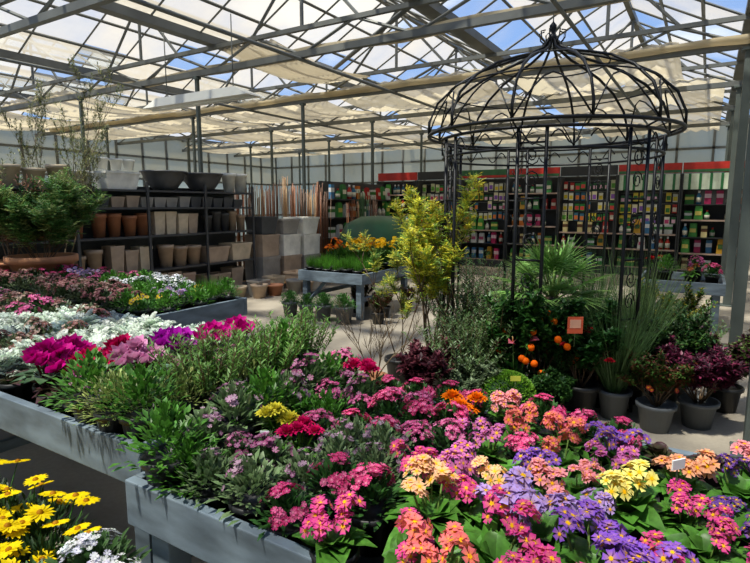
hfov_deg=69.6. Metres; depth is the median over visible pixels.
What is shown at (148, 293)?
herb
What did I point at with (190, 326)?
silver ragwort
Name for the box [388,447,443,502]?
primrose
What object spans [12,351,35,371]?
silver ragwort
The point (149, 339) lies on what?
wallflower
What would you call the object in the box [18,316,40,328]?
wallflower
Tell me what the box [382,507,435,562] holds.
primrose
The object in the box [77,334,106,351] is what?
silver ragwort
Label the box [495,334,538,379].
anthurium
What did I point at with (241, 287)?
round planter
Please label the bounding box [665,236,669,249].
bottle
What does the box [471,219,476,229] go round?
bag
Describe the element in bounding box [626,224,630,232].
bottle
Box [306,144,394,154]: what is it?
screen
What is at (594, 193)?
packet
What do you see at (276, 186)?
bundle
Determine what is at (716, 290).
table
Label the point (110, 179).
square planter
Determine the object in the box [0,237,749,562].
floor
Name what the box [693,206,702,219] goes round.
bag
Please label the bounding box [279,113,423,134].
screen
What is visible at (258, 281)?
square planter
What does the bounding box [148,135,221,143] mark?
trim
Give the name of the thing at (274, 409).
ranunculus
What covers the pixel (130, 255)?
square planter
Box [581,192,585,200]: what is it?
packet
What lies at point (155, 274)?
wallflower
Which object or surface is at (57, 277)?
wallflower
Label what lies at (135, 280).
herb
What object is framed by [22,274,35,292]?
wallflower
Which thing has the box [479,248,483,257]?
carton
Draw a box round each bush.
[402,310,521,391]
[412,247,521,339]
[429,277,560,369]
[449,263,575,375]
[530,365,576,422]
[535,342,584,405]
[560,290,655,379]
[655,301,729,395]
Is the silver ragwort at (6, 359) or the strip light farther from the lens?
the strip light
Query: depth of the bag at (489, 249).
14.45 m
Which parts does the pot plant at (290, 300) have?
pot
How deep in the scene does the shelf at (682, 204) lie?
11.67 m
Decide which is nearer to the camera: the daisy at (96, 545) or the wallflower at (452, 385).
the daisy at (96, 545)
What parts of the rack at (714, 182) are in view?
price rail, panel, price rail, striped panel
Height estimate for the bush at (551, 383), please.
0.444 m
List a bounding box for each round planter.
[0,163,20,185]
[20,167,46,186]
[44,164,67,187]
[69,170,90,185]
[72,227,82,238]
[74,255,85,269]
[84,249,102,272]
[90,214,106,237]
[94,157,108,169]
[105,213,121,236]
[109,158,122,169]
[121,215,136,235]
[122,159,134,170]
[134,213,147,234]
[156,244,173,267]
[173,245,187,265]
[187,244,200,263]
[201,215,211,231]
[210,211,220,231]
[220,213,229,230]
[222,173,235,191]
[226,211,236,230]
[232,285,247,296]
[235,174,246,192]
[236,215,244,229]
[250,283,267,298]
[268,283,283,295]
[286,278,302,293]
[301,281,313,290]
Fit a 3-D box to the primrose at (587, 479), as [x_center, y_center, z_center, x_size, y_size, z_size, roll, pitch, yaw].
[0.590,0.636,1.589,0.200,0.195,0.184,0,8,2]
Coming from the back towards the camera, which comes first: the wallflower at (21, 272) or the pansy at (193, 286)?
the wallflower at (21, 272)
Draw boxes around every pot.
[0,261,11,270]
[0,381,33,401]
[32,382,70,404]
[36,395,67,413]
[62,401,74,417]
[69,389,113,425]
[71,298,90,304]
[93,303,110,310]
[93,401,134,434]
[107,306,122,312]
[117,306,134,314]
[118,402,159,441]
[133,308,152,316]
[140,443,191,487]
[158,306,175,313]
[167,302,184,310]
[169,470,212,498]
[181,298,191,308]
[187,383,222,411]
[191,300,206,307]
[191,477,234,512]
[194,436,223,476]
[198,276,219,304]
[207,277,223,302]
[214,415,256,456]
[218,294,234,301]
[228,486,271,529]
[265,511,305,544]
[305,254,316,270]
[312,256,323,270]
[314,486,343,521]
[322,258,331,271]
[324,255,333,271]
[331,258,340,272]
[340,254,352,273]
[349,498,392,556]
[351,258,362,273]
[353,256,363,268]
[361,257,371,273]
[381,261,394,269]
[384,353,406,385]
[425,379,443,389]
[473,413,492,436]
[534,420,559,455]
[564,377,600,416]
[580,367,598,379]
[582,434,600,457]
[585,377,604,407]
[598,384,632,420]
[604,509,649,543]
[625,379,643,403]
[635,396,677,433]
[640,451,671,483]
[648,382,680,402]
[657,269,672,280]
[658,492,701,501]
[677,386,687,395]
[677,393,720,430]
[684,275,695,281]
[687,268,702,281]
[689,456,720,490]
[704,275,719,283]
[706,383,744,413]
[716,487,749,511]
[735,539,749,548]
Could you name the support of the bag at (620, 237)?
on the rack at (672, 183)
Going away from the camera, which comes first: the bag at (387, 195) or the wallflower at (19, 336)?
the wallflower at (19, 336)
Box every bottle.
[335,189,339,198]
[347,185,351,198]
[352,185,355,198]
[377,207,380,215]
[381,207,384,215]
[393,185,396,194]
[487,232,490,242]
[499,232,502,243]
[619,224,622,232]
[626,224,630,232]
[658,236,662,249]
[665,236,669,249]
[682,224,686,236]
[696,191,701,203]
[704,210,709,219]
[709,228,714,236]
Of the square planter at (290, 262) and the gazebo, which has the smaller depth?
the gazebo
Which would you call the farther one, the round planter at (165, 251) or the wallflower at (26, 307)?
the round planter at (165, 251)
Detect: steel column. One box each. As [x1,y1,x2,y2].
[77,97,87,170]
[104,128,110,170]
[186,138,190,171]
[190,117,196,171]
[192,76,202,171]
[248,146,252,186]
[269,130,273,214]
[298,153,300,216]
[299,103,305,216]
[327,140,330,180]
[370,120,374,183]
[419,133,423,180]
[720,46,749,306]
[720,85,741,275]
[721,115,749,349]
[724,124,729,172]
[726,108,734,172]
[729,369,749,458]
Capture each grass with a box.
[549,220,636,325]
[555,269,678,420]
[585,239,698,403]
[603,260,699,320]
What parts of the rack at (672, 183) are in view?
price rail, price rail, panel, striped panel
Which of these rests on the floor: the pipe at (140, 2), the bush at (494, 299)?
the bush at (494, 299)
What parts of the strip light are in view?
hanging rod, hanging rod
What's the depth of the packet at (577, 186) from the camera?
13.19 m
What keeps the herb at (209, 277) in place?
on the table at (219, 311)
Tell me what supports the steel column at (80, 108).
on the floor
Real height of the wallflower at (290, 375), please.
0.269 m
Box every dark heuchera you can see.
[656,334,748,430]
[690,326,749,413]
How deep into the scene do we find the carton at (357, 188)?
14.05 m
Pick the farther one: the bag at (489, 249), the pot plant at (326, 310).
the bag at (489, 249)
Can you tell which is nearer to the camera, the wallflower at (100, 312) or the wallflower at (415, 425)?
the wallflower at (415, 425)
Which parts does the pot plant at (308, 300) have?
pot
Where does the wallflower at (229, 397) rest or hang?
on the table at (179, 531)
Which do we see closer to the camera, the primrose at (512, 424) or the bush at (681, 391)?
the primrose at (512, 424)
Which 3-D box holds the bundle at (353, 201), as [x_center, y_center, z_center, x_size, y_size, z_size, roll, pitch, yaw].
[-0.546,-1.125,13.148,0.320,1.769,0.320,5,9,31]
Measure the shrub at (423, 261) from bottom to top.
1.894 m
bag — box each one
[335,202,342,216]
[336,224,342,236]
[339,184,346,198]
[343,204,349,216]
[364,187,369,198]
[375,188,380,199]
[380,186,385,199]
[384,203,389,215]
[385,188,389,199]
[386,184,391,194]
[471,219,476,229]
[471,232,477,242]
[477,218,483,229]
[478,233,484,242]
[486,246,492,258]
[519,248,522,258]
[520,196,524,208]
[525,249,531,258]
[533,197,539,208]
[547,181,551,192]
[551,198,556,208]
[597,234,603,245]
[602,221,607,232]
[618,235,625,247]
[633,219,639,232]
[637,237,644,248]
[680,239,689,252]
[688,223,696,236]
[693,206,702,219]
[716,239,722,253]
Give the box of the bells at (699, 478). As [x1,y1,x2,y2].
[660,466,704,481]
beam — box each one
[0,0,629,112]
[49,34,749,131]
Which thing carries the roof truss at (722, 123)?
on the steel column at (727, 141)
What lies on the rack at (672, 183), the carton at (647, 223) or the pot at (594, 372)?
the carton at (647, 223)
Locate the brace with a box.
[332,8,411,69]
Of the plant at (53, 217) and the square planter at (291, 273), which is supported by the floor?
the square planter at (291, 273)
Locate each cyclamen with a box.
[10,337,77,404]
[42,333,95,372]
[63,345,114,395]
[100,333,143,368]
[106,334,166,379]
[148,325,198,362]
[193,319,235,350]
[222,314,255,348]
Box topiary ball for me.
[478,369,536,408]
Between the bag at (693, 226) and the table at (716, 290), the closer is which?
the table at (716, 290)
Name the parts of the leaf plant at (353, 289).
pot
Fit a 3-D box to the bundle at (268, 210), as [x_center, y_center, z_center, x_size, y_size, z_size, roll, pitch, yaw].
[-2.242,-1.014,11.431,0.320,2.027,0.320,5,9,31]
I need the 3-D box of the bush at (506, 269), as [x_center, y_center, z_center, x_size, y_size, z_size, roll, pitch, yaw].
[1.255,0.371,4.889,1.068,1.105,1.085,4,9,28]
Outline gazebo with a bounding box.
[427,13,687,417]
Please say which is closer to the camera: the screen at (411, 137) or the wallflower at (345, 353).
the wallflower at (345, 353)
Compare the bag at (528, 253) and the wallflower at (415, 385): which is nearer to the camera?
the wallflower at (415, 385)
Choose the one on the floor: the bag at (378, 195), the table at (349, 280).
the table at (349, 280)
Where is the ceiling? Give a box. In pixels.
[0,74,274,147]
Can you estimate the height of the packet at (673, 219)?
0.160 m
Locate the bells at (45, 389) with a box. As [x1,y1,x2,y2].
[32,381,68,413]
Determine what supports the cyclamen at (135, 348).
on the table at (84, 444)
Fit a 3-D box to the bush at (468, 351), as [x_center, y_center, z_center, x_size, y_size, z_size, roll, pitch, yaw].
[0.762,0.626,4.229,0.902,0.782,0.863,-5,10,-34]
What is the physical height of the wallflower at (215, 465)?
0.232 m
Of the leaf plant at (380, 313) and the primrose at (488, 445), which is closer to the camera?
the primrose at (488, 445)
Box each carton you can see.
[328,207,334,216]
[328,227,335,237]
[329,184,333,198]
[355,186,359,198]
[369,190,375,198]
[472,247,475,257]
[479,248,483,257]
[491,222,497,229]
[491,232,496,242]
[494,248,498,258]
[519,215,523,225]
[527,214,531,225]
[535,214,540,225]
[536,184,542,192]
[544,236,551,243]
[563,222,567,231]
[568,237,574,245]
[577,222,582,231]
[587,222,591,231]
[587,239,593,244]
[595,256,601,264]
[626,257,634,265]
[645,221,649,233]
[653,224,661,233]
[664,224,672,233]
[681,258,687,268]
[684,211,691,219]
[685,195,693,203]
[693,240,700,252]
[701,226,706,236]
[701,260,710,269]
[704,191,711,203]
[705,240,711,252]
[716,191,723,203]
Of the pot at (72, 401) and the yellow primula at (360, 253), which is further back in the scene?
the yellow primula at (360, 253)
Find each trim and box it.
[0,49,237,103]
[0,90,34,98]
[34,72,103,86]
[63,0,355,87]
[84,44,282,95]
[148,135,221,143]
[316,61,371,82]
[376,0,539,99]
[406,0,559,93]
[623,1,645,47]
[725,0,749,120]
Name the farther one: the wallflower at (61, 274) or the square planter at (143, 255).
the square planter at (143, 255)
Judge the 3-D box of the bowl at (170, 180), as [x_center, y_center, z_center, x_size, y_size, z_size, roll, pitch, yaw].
[-3.390,-1.615,8.681,0.740,0.310,0.736,5,9,31]
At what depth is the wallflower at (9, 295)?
3.97 m
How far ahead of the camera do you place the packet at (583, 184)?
13.06 m
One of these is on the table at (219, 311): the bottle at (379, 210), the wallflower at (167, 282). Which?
the wallflower at (167, 282)
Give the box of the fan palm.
[475,234,624,374]
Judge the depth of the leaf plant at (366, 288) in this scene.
8.61 m
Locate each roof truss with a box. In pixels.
[0,0,117,38]
[0,0,626,112]
[36,0,749,136]
[117,19,743,144]
[182,79,735,151]
[234,91,748,156]
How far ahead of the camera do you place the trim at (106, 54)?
14.45 m
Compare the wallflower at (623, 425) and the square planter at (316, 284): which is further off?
the square planter at (316, 284)
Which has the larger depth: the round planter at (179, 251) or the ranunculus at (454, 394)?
the round planter at (179, 251)
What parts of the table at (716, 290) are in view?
leg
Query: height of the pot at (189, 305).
0.119 m
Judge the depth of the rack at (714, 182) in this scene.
11.89 m
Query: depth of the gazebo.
4.22 m
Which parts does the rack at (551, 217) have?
price rail, price rail, panel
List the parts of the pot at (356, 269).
pot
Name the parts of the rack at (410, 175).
panel, price rail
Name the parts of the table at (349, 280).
leg, cross rail, leg, cross rail, leg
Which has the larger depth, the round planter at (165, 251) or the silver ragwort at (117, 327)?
the round planter at (165, 251)
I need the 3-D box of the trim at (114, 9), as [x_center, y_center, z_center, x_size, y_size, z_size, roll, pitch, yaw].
[-1.564,-4.625,11.925,0.200,0.140,25.600,5,9,31]
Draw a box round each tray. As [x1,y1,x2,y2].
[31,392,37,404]
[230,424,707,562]
[671,279,720,283]
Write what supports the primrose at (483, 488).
on the table at (179, 531)
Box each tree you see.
[0,54,124,253]
[481,282,592,401]
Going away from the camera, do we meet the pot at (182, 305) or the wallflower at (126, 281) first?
the pot at (182, 305)
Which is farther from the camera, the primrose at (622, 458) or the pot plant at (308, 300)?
the pot plant at (308, 300)
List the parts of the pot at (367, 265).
pot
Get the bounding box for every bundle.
[234,188,245,280]
[241,184,251,233]
[250,185,264,215]
[260,185,273,215]
[270,179,282,218]
[280,176,288,216]
[287,183,297,216]
[297,185,308,216]
[306,190,316,216]
[313,181,322,256]
[321,191,330,256]
[346,199,358,221]
[357,191,368,217]
[369,196,376,215]
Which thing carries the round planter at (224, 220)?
on the shelf at (206, 238)
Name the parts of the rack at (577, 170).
price rail, price rail, hook rail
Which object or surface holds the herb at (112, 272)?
on the table at (219, 311)
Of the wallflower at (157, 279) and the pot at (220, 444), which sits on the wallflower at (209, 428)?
the pot at (220, 444)
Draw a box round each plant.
[0,167,110,276]
[278,290,299,316]
[296,293,315,318]
[311,292,335,321]
[330,292,356,324]
[349,286,364,312]
[354,284,373,306]
[367,294,390,324]
[372,289,393,317]
[399,284,415,311]
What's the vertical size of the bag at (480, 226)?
0.304 m
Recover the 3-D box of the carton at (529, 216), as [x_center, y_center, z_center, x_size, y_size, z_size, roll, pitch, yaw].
[3.931,-1.563,13.738,0.123,0.287,0.063,4,9,26]
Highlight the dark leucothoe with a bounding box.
[394,335,463,400]
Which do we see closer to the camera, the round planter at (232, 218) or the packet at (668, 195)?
the round planter at (232, 218)
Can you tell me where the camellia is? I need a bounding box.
[544,297,627,416]
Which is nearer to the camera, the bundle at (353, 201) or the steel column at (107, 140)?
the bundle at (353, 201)
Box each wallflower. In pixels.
[0,272,18,293]
[0,288,13,300]
[0,297,13,311]
[0,305,9,312]
[0,329,11,347]
[0,331,34,350]
[1,291,22,309]
[4,274,35,294]
[5,301,23,314]
[10,291,34,311]
[11,302,42,314]
[16,270,32,287]
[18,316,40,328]
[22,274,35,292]
[22,320,56,341]
[24,268,42,278]
[25,294,47,314]
[26,280,44,295]
[28,276,49,292]
[34,282,56,297]
[35,297,55,312]
[37,268,50,274]
[42,297,75,312]
[44,272,60,282]
[45,280,74,300]
[45,371,101,417]
[48,276,65,294]
[52,282,76,304]
[53,264,72,273]
[55,271,71,279]
[56,319,92,334]
[62,277,78,283]
[65,275,80,280]
[65,282,90,304]
[69,264,81,271]
[74,277,86,281]
[75,284,103,305]
[77,302,104,315]
[81,280,100,297]
[86,275,99,281]
[87,287,111,310]
[89,308,111,317]
[94,282,112,302]
[95,266,110,276]
[97,270,109,278]
[101,292,126,312]
[101,553,140,562]
[106,278,123,288]
[106,287,119,304]
[116,283,133,290]
[117,287,134,306]
[121,278,132,287]
[127,271,138,279]
[127,290,147,305]
[133,275,153,284]
[144,275,166,286]
[144,336,165,345]
[147,272,162,279]
[151,352,188,370]
[161,275,170,281]
[162,279,171,286]
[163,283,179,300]
[164,403,231,476]
[170,274,187,283]
[170,445,244,512]
[176,280,192,294]
[194,380,277,456]
[203,448,295,529]
[219,431,260,484]
[233,430,297,487]
[248,479,313,544]
[259,368,319,415]
[266,447,331,517]
[277,350,346,413]
[286,407,339,461]
[299,452,372,521]
[306,430,366,492]
[311,377,353,416]
[318,414,379,464]
[324,347,371,377]
[324,368,370,404]
[327,459,407,556]
[328,407,371,440]
[340,371,384,412]
[343,393,381,439]
[348,440,410,502]
[354,418,415,495]
[358,414,413,452]
[362,389,412,434]
[372,373,407,403]
[375,387,406,418]
[390,397,442,446]
[393,420,440,455]
[398,390,442,424]
[399,377,441,411]
[420,418,488,462]
[423,399,480,447]
[430,380,474,419]
[466,389,506,436]
[497,428,545,474]
[515,393,568,455]
[554,407,608,457]
[588,416,650,458]
[682,255,708,281]
[701,262,725,283]
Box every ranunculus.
[254,401,299,462]
[275,415,323,478]
[342,357,382,418]
[440,389,489,437]
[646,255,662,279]
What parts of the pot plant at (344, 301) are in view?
pot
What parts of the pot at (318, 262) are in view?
pot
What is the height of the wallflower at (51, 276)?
0.258 m
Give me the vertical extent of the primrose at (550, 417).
0.245 m
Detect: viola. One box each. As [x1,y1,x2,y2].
[67,268,84,275]
[73,266,90,276]
[76,270,91,278]
[87,269,99,276]
[150,285,171,306]
[162,288,190,310]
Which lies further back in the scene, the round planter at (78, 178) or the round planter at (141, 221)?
the round planter at (141, 221)
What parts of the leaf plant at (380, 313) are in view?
pot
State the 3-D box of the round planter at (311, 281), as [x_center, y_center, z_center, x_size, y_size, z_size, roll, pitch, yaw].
[-1.303,0.077,10.233,0.309,0.200,0.306,5,9,31]
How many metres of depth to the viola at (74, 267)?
5.77 m
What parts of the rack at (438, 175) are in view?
panel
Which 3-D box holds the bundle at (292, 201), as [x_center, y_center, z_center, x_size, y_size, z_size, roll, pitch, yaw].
[-1.824,-1.149,12.100,0.320,2.108,0.320,5,9,31]
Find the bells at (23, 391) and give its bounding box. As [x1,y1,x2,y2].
[0,369,33,401]
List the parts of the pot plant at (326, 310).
pot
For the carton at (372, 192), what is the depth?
14.69 m
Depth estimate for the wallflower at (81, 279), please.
4.97 m
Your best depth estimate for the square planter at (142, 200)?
8.21 m
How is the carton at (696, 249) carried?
on the rack at (714, 182)
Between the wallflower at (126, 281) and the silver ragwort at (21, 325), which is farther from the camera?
the wallflower at (126, 281)
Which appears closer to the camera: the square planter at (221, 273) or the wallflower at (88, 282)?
the wallflower at (88, 282)
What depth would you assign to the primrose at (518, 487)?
1.28 m
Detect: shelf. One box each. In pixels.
[0,182,255,285]
[318,181,392,255]
[460,242,502,244]
[508,209,555,209]
[680,236,722,238]
[682,204,725,204]
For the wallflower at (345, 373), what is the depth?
2.34 m
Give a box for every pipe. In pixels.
[0,57,444,150]
[128,0,543,145]
[550,0,660,140]
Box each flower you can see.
[324,244,338,257]
[331,237,349,262]
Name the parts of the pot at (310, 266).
pot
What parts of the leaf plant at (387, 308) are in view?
pot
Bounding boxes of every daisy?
[0,459,15,500]
[0,459,36,539]
[0,474,72,555]
[0,491,101,562]
[0,508,11,559]
[0,516,100,562]
[0,528,29,562]
[43,527,151,562]
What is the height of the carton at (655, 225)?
0.216 m
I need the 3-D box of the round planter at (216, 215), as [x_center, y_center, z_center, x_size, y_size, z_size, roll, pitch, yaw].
[-2.818,-1.068,9.571,0.185,0.360,0.184,5,9,31]
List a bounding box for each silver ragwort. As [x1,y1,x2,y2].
[0,312,20,321]
[0,319,13,326]
[0,323,23,331]
[0,339,34,370]
[0,344,24,378]
[1,323,54,344]
[2,311,46,329]
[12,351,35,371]
[32,329,73,343]
[38,322,68,334]
[39,312,70,321]
[44,310,81,322]
[50,304,84,315]
[50,309,112,326]
[64,326,120,341]
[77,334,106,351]
[87,318,134,334]
[98,310,134,323]
[107,334,114,339]
[113,323,143,334]
[115,330,152,338]
[121,311,175,330]
[132,329,144,336]
[140,324,170,345]
[151,320,184,329]
[185,322,204,330]
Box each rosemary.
[144,350,217,402]
[147,325,259,411]
[213,318,309,395]
[252,304,340,368]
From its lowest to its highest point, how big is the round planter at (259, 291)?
0.240 m
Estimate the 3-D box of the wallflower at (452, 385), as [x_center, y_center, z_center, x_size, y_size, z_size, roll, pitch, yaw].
[0.306,0.522,2.243,0.246,0.238,0.236,-2,8,-14]
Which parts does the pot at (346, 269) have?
pot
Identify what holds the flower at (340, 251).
on the table at (349, 280)
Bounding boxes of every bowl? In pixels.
[139,170,187,190]
[183,172,223,191]
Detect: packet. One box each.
[431,184,434,191]
[484,184,487,191]
[488,201,491,208]
[489,182,492,190]
[494,192,497,200]
[499,193,502,200]
[562,212,566,220]
[564,182,567,189]
[564,192,567,199]
[568,203,572,210]
[568,212,572,220]
[570,183,573,190]
[574,204,578,210]
[574,213,577,220]
[575,183,579,190]
[575,193,579,200]
[579,213,583,220]
[580,204,584,210]
[581,182,585,188]
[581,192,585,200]
[592,191,596,199]
[598,202,602,209]
[609,203,613,210]
[609,212,613,220]
[610,191,614,199]
[611,180,615,188]
[619,215,623,223]
[620,196,624,202]
[620,205,623,212]
[632,204,637,213]
[639,203,642,211]
[646,204,650,212]
[664,217,669,224]
[665,205,670,213]
[666,193,671,201]
[671,217,675,223]
[672,204,676,212]
[673,194,677,201]
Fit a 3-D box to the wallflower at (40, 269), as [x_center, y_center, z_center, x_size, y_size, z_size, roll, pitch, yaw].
[-3.448,-0.017,5.617,0.268,0.259,0.258,-5,10,-34]
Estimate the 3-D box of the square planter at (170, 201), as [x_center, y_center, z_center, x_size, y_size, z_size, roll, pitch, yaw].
[-3.338,-1.278,8.715,0.224,0.153,0.224,5,9,31]
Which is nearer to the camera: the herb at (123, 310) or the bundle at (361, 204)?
the herb at (123, 310)
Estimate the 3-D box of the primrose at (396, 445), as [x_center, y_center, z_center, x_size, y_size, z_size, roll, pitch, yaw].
[0.122,0.604,1.720,0.203,0.221,0.175,-3,9,-20]
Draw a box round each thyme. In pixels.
[64,367,161,434]
[118,376,179,403]
[137,363,218,423]
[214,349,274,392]
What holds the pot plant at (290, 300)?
on the floor
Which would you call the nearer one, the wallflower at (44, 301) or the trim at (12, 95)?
the wallflower at (44, 301)
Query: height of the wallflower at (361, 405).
0.208 m
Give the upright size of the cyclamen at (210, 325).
0.326 m
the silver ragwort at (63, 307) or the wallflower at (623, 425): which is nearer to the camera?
the wallflower at (623, 425)
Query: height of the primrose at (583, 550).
0.279 m
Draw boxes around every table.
[0,383,295,562]
[50,294,246,327]
[125,397,707,562]
[298,266,410,320]
[637,270,725,333]
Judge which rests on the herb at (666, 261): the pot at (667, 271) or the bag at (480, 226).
the pot at (667, 271)
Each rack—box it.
[376,172,417,220]
[415,171,458,262]
[460,169,506,266]
[506,167,559,267]
[556,165,617,273]
[612,163,682,275]
[675,161,744,274]
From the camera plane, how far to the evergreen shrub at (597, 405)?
4.30 m
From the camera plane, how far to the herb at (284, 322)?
2.48 m
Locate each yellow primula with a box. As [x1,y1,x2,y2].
[345,240,358,260]
[349,238,361,257]
[354,239,370,264]
[358,237,376,257]
[366,243,385,271]
[376,239,395,269]
[380,237,402,267]
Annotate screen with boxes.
[0,90,178,120]
[0,112,96,130]
[39,121,176,140]
[107,109,262,132]
[185,142,285,153]
[189,124,320,141]
[201,92,377,123]
[223,39,369,83]
[239,149,324,157]
[257,135,362,148]
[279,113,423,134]
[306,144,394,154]
[327,69,524,111]
[337,127,445,143]
[383,137,480,149]
[395,97,549,125]
[444,119,576,136]
[479,129,591,143]
[503,42,683,95]
[545,76,725,113]
[574,101,722,127]
[593,118,719,137]
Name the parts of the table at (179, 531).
leg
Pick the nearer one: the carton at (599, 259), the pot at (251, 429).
the pot at (251, 429)
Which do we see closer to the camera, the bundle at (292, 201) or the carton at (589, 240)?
the bundle at (292, 201)
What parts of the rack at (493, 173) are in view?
price rail, panel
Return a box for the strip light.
[143,13,260,111]
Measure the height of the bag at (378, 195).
0.316 m
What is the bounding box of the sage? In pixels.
[434,357,501,402]
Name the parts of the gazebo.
lattice post, lattice post, lattice post, lattice post, lattice post, lattice post, lattice post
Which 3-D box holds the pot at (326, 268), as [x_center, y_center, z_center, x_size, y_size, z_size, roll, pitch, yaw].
[-0.699,-0.215,7.860,0.168,0.308,0.191,2,8,11]
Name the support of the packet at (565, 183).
hanging from the rack at (577, 170)
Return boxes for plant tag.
[510,376,520,386]
[567,317,582,346]
[671,458,685,498]
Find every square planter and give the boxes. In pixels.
[91,170,140,189]
[93,196,109,206]
[101,245,124,272]
[108,197,124,206]
[117,196,139,206]
[124,249,138,271]
[131,246,152,269]
[138,197,153,206]
[146,212,165,234]
[152,197,166,206]
[159,211,176,233]
[159,270,181,280]
[165,197,177,206]
[174,197,190,206]
[176,213,188,233]
[181,271,195,283]
[183,213,197,232]
[189,197,201,206]
[195,273,218,285]
[200,197,212,206]
[200,245,230,262]
[210,271,230,281]
[211,198,222,206]
[215,197,232,206]
[219,242,251,259]
[220,266,243,284]
[232,199,242,206]
[244,234,279,256]
[245,216,278,234]
[245,255,280,279]
[246,278,270,295]
[262,274,284,290]
[275,219,300,233]
[279,234,301,255]
[280,254,301,274]
[283,217,319,234]
[283,269,297,288]
[300,234,320,254]
[301,253,320,268]
[312,281,325,288]
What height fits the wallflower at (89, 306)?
0.262 m
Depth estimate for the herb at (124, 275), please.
5.15 m
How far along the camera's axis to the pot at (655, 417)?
3.82 m
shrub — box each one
[0,173,46,270]
[332,295,421,388]
[340,229,438,385]
[388,171,484,389]
[580,309,630,407]
[615,348,696,433]
[632,305,718,402]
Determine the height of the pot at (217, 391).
0.145 m
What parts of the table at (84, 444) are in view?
cross rail, leg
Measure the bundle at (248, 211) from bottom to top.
2.032 m
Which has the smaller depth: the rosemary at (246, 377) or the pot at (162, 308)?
the rosemary at (246, 377)
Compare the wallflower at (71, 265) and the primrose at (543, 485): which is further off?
the wallflower at (71, 265)
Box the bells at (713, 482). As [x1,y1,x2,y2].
[686,453,734,490]
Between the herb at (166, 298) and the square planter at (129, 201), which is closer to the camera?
the herb at (166, 298)
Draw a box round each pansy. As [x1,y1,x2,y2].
[129,293,159,316]
[146,293,164,314]
[186,284,202,300]
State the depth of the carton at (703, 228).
11.79 m
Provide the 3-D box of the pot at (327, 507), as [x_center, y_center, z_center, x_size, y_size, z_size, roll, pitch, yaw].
[-0.114,0.679,1.581,0.127,0.111,0.130,3,8,18]
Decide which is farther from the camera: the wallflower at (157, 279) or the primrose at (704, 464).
the wallflower at (157, 279)
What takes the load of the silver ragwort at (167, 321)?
on the table at (84, 444)
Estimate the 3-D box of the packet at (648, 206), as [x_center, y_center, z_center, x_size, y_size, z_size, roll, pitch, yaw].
[6.307,-1.686,12.476,0.099,0.185,0.015,4,9,27]
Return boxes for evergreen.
[635,277,717,329]
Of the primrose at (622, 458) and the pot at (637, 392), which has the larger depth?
the pot at (637, 392)
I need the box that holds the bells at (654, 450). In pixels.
[635,441,676,483]
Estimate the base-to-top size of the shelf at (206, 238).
1.950 m
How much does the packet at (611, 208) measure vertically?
0.174 m
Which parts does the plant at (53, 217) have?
pot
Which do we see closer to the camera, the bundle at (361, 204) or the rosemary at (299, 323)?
the rosemary at (299, 323)
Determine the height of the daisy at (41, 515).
0.363 m
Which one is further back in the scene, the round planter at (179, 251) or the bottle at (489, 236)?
the bottle at (489, 236)
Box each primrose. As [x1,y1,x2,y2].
[292,490,376,562]
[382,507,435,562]
[383,454,473,552]
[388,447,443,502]
[389,439,425,502]
[394,511,479,562]
[429,466,484,526]
[437,440,484,484]
[450,483,542,562]
[458,417,508,478]
[471,455,530,500]
[473,481,508,530]
[486,389,539,441]
[493,543,560,562]
[496,466,584,555]
[497,401,543,457]
[498,447,563,486]
[526,457,570,510]
[540,410,594,459]
[540,428,581,479]
[549,499,635,562]
[560,458,605,503]
[568,487,635,552]
[572,459,668,544]
[577,438,639,488]
[584,421,650,481]
[595,531,698,562]
[640,530,690,562]
[641,448,720,501]
[659,478,710,536]
[661,505,740,562]
[680,263,700,281]
[692,495,749,548]
[702,453,749,514]
[720,543,749,562]
[728,509,749,562]
[729,439,749,478]
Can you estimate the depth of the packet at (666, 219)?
12.24 m
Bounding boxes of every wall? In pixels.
[0,130,277,236]
[275,119,748,218]
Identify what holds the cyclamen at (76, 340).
on the table at (84, 444)
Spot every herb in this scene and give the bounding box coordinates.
[38,347,132,425]
[90,359,189,441]
[97,275,109,282]
[103,269,121,277]
[109,288,142,314]
[109,396,218,487]
[117,272,132,280]
[129,279,146,288]
[131,280,149,299]
[134,269,152,279]
[141,285,160,305]
[143,280,155,298]
[145,428,231,499]
[150,289,180,313]
[152,281,166,289]
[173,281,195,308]
[185,284,212,307]
[212,276,242,301]
[227,366,303,448]
[246,334,263,345]
[252,316,319,374]
[282,388,327,436]
[305,388,352,434]
[309,351,350,387]
[368,246,387,270]
[395,245,409,266]
[651,253,680,280]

